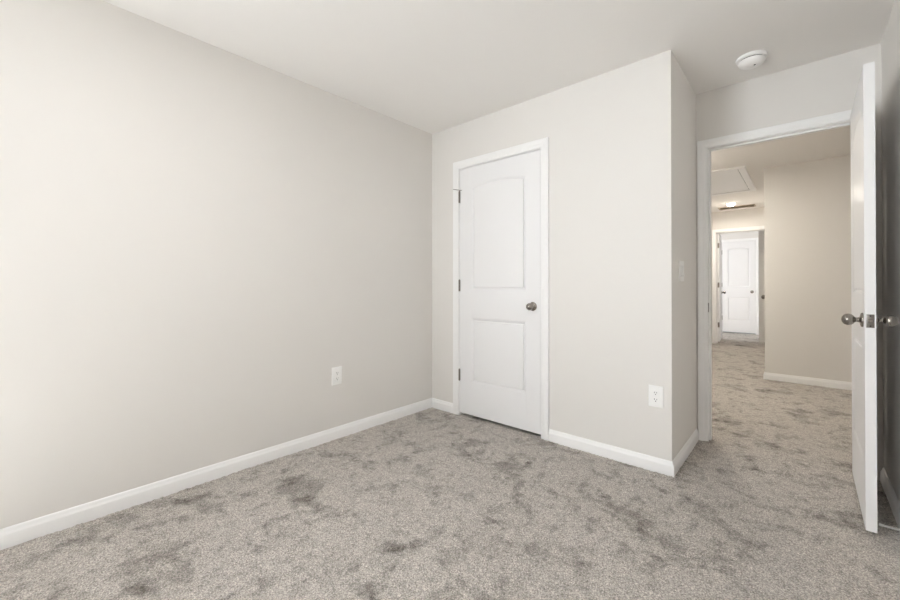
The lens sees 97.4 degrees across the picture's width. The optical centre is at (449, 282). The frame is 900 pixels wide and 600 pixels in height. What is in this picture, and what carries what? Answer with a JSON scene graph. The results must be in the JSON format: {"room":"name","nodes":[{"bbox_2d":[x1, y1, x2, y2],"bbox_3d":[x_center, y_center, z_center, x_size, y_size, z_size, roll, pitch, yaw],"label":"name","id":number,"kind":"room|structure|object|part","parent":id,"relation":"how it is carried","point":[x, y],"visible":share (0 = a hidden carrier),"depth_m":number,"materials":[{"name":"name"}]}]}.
{"room":"empty bedroom","nodes":[
{"label":"empty bedroom","id":0,"kind":"room"},
{"bbox_2d":[0,0,431,528],"bbox_3d":[-1.376,-0.110,2.269,0.115,2.460,5.180,0,0,42],"label":"wall","id":1,"kind":"structure","parent":0,"point":[195,233],"depth_m":2.10,"materials":[{"name":"white paint"}]},
{"bbox_2d":[0,398,431,549],"bbox_3d":[-1.566,1.065,1.954,0.014,0.088,4.236,0,0,42],"label":"baseboard","id":2,"kind":"structure","parent":1,"relation":"attached to","point":[13,535],"depth_m":2.08,"materials":[{"name":"white paint"}]},
{"bbox_2d":[332,366,341,384],"bbox_3d":[-0.804,0.662,2.812,0.010,0.125,0.080,0,0,42],"label":"electrical outlet","id":3,"kind":"object","parent":1,"relation":"attached to","point":[336,371],"visible":1,"depth_m":2.81,"materials":[{"name":"white plastic"}]},
{"bbox_2d":[0,332,899,599],"bbox_3d":[2.469,1.110,3.320,5.450,0.015,13.850,0,0,42],"label":"floor","id":4,"kind":"structure","parent":0,"point":[432,503],"depth_m":1.80,"materials":[{"name":"carpet"}]},
{"bbox_2d":[102,0,894,212],"bbox_3d":[2.804,-1.383,3.670,5.500,0.100,12.830,0,0,42],"label":"ceiling","id":5,"kind":"structure","parent":0,"point":[430,66],"depth_m":2.19,"materials":[{"name":"white paint"}]},
{"bbox_2d":[725,202,736,205],"bbox_3d":[4.638,-1.290,6.524,0.150,0.056,0.150,0,0,42],"label":"ceiling light","id":6,"kind":"object","parent":5,"relation":"attached to","point":[728,203],"visible":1,"depth_m":6.49,"materials":[{"name":"white plastic"}]},
{"bbox_2d":[711,166,756,195],"bbox_3d":[3.582,-1.315,5.268,0.698,0.020,1.500,0,0,42],"label":"attic hatch","id":7,"kind":"object","parent":5,"relation":"attached to","point":[732,180],"visible":0.53,"depth_m":5.15,"materials":[{"name":"white paint"}]},
{"bbox_3d":[3.582,-1.321,5.268,0.536,0.005,1.338,0,0,42],"label":"hatch panel","id":8,"kind":"part","parent":7,"relation":"part of","materials":[{"name":"white paint"}]},
{"bbox_2d":[718,204,755,209],"bbox_3d":[4.979,-1.312,6.863,0.524,0.009,0.230,0,0,42],"label":"ceiling vent","id":9,"kind":"object","parent":5,"relation":"in","point":[749,205],"visible":1,"depth_m":6.87,"materials":[{"name":"beige metal"}]},
{"bbox_2d":[736,50,767,69],"bbox_3d":[1.790,-1.311,2.347,0.152,0.057,0.152,0,0,42],"label":"smoke detector","id":10,"kind":"object","parent":5,"relation":"attached to","point":[753,59],"visible":1,"depth_m":2.31,"materials":[{"name":"white plastic"}]},
{"bbox_2d":[432,50,676,460],"bbox_3d":[0.594,-0.106,2.948,1.918,2.460,0.115,0,0,42],"label":"wall","id":11,"kind":"structure","parent":0,"point":[611,134],"depth_m":2.54,"materials":[{"name":"white paint"}]},
{"bbox_2d":[432,398,452,412],"bbox_3d":[-0.067,1.072,3.446,0.260,0.088,0.014,0,0,42],"label":"baseboard","id":12,"kind":"structure","parent":11,"relation":"attached to","point":[442,405],"depth_m":3.44,"materials":[{"name":"white paint"}]},
{"bbox_2d":[452,149,540,434],"bbox_3d":[0.336,0.066,3.077,0.817,2.037,0.105,0,0,42],"label":"door","id":13,"kind":"structure","parent":11,"relation":"in","point":[499,200],"depth_m":3.05,"materials":[{"name":"white paint"}]},
{"bbox_3d":[0.578,0.172,2.837,0.065,0.065,0.070,0,0,42],"label":"knob","id":14,"kind":"part","parent":13,"relation":"part of","materials":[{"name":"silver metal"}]},
{"bbox_2d":[453,137,548,440],"bbox_3d":[0.399,0.046,3.111,0.888,2.136,0.132,0,0,42],"label":"door frame","id":15,"kind":"structure","parent":11,"relation":"attached to","point":[543,144],"depth_m":2.89,"materials":[{"name":"white paint"}]},
{"bbox_2d":[549,429,673,476],"bbox_3d":[0.985,1.068,2.507,0.781,0.088,0.014,0,0,42],"label":"baseboard","id":16,"kind":"structure","parent":11,"relation":"attached to","point":[644,461],"depth_m":2.46,"materials":[{"name":"white paint"}]},
{"bbox_2d":[648,385,663,407],"bbox_3d":[1.205,0.666,2.314,0.080,0.125,0.010,0,0,42],"label":"electrical outlet","id":17,"kind":"object","parent":11,"relation":"attached to","point":[656,393],"visible":1,"depth_m":2.31,"materials":[{"name":"white plastic"}]},
{"bbox_2d":[676,60,696,453],"bbox_3d":[1.504,-0.108,2.614,0.115,2.460,0.599,0,0,42],"label":"wall","id":18,"kind":"structure","parent":0,"point":[686,290],"depth_m":2.55,"materials":[{"name":"white paint"}]},
{"bbox_2d":[679,261,684,280],"bbox_3d":[1.432,-0.071,2.438,0.012,0.125,0.118,0,0,42],"label":"light switch","id":19,"kind":"object","parent":18,"relation":"attached to","point":[681,263],"visible":1,"depth_m":2.42,"materials":[{"name":"white plastic"}]},
{"bbox_2d":[672,428,698,475],"bbox_3d":[1.503,1.068,2.511,0.014,0.088,0.712,0,0,42],"label":"baseboard","id":20,"kind":"structure","parent":18,"relation":"attached to","point":[683,454],"depth_m":2.47,"materials":[{"name":"white paint"}]},
{"bbox_2d":[711,207,763,245],"bbox_3d":[4.964,-0.084,7.417,3.720,2.460,0.115,0,0,42],"label":"wall","id":21,"kind":"structure","parent":0,"point":[751,217],"depth_m":7.14,"materials":[{"name":"white paint"}]},
{"bbox_2d":[718,234,725,341],"bbox_3d":[5.262,0.090,7.714,0.175,2.036,0.808,0,0,37],"label":"door","id":22,"kind":"structure","parent":21,"relation":"in","point":[720,292],"depth_m":7.47,"materials":[{"name":"white paint"}]},
{"bbox_2d":[712,226,763,342],"bbox_3d":[5.268,0.072,7.134,0.888,2.126,0.132,0,0,42],"label":"door frame","id":23,"kind":"structure","parent":21,"relation":"attached to","point":[715,232],"depth_m":7.36,"materials":[{"name":"white paint"}]},
{"bbox_2d":[720,231,758,239],"bbox_3d":[6.376,-0.076,8.998,3.720,2.460,0.115,0,0,42],"label":"wall","id":24,"kind":"structure","parent":0,"point":[752,234],"depth_m":8.83,"materials":[{"name":"white paint"}]},
{"bbox_2d":[722,240,755,333],"bbox_3d":[6.444,0.094,8.835,0.626,2.039,0.105,0,0,42],"label":"door","id":25,"kind":"structure","parent":24,"relation":"in","point":[738,257],"depth_m":8.84,"materials":[{"name":"white paint"}]},
{"bbox_2d":[722,238,758,334],"bbox_3d":[6.490,0.081,8.884,0.724,2.126,0.132,0,0,42],"label":"door frame","id":26,"kind":"structure","parent":24,"relation":"attached to","point":[743,239],"depth_m":8.61,"materials":[{"name":"white paint"}]},
{"bbox_2d":[758,231,764,341],"bbox_3d":[6.399,-0.081,8.029,0.115,2.460,1.300,0,0,42],"label":"wall","id":27,"kind":"structure","parent":0,"point":[761,233],"depth_m":7.55,"materials":[{"name":"white paint"}]},
{"bbox_2d":[696,43,882,479],"bbox_3d":[2.174,-0.109,2.494,4.880,2.460,0.115,0,0,42],"label":"wall","id":28,"kind":"structure","parent":0,"point":[829,85],"depth_m":2.42,"materials":[{"name":"white paint"}]},
{"bbox_2d":[697,110,851,440],"bbox_3d":[2.103,0.058,2.546,0.849,2.108,0.132,0,0,42],"label":"door frame","id":29,"kind":"structure","parent":28,"relation":"attached to","point":[837,120],"depth_m":2.76,"materials":[{"name":"white paint"}]},
{"bbox_2d":[841,61,897,532],"bbox_3d":[2.070,0.062,1.986,0.175,2.034,0.748,0,0,42],"label":"door","id":30,"kind":"structure","parent":28,"relation":"in","point":[863,319],"depth_m":1.73,"materials":[{"name":"white paint"}]},
{"bbox_3d":[1.826,0.167,1.795,0.070,0.065,0.065,0,0,42],"label":"knob","id":31,"kind":"part","parent":30,"relation":"part of","materials":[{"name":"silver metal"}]},
{"bbox_3d":[1.823,0.166,1.713,0.025,0.058,0.002,0,0,42],"label":"latch plate","id":32,"kind":"part","parent":30,"relation":"part of","materials":[{"name":"silver metal"}]},
{"bbox_3d":[1.903,0.167,1.724,0.070,0.065,0.065,0,0,42],"label":"knob","id":33,"kind":"part","parent":30,"relation":"part of","materials":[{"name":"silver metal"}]},
{"bbox_2d":[764,155,851,381],"bbox_3d":[4.694,-0.102,3.702,2.732,2.460,0.115,0,0,42],"label":"wall","id":34,"kind":"structure","parent":0,"point":[807,205],"depth_m":4.32,"materials":[{"name":"white paint"}]},
{"bbox_2d":[763,372,851,389],"bbox_3d":[4.601,1.074,3.692,2.626,0.088,0.014,0,0,42],"label":"baseboard","id":35,"kind":"structure","parent":34,"relation":"attached to","point":[768,376],"depth_m":4.30,"materials":[{"name":"white paint"}]},
{"bbox_2d":[881,0,899,502],"bbox_3d":[0.767,-0.120,0.278,0.115,2.460,5.065,0,0,42],"label":"wall","id":36,"kind":"structure","parent":0,"point":[890,44],"depth_m":1.97,"materials":[{"name":"white paint"}]},
{"bbox_2d":[879,523,899,530],"bbox_3d":[1.905,1.057,1.706,0.073,0.020,0.020,0,0,42],"label":"spring door stop","id":37,"kind":"object","parent":36,"relation":"attached to","point":[880,524],"visible":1,"depth_m":1.71,"materials":[{"name":"white metal"}]},
{"bbox_2d":[880,467,899,528],"bbox_3d":[0.752,1.057,0.351,0.014,0.088,4.934,0,0,42],"label":"baseboard","id":38,"kind":"structure","parent":36,"relation":"attached to","point":[889,491],"depth_m":1.95,"materials":[{"name":"white paint"}]}
]}

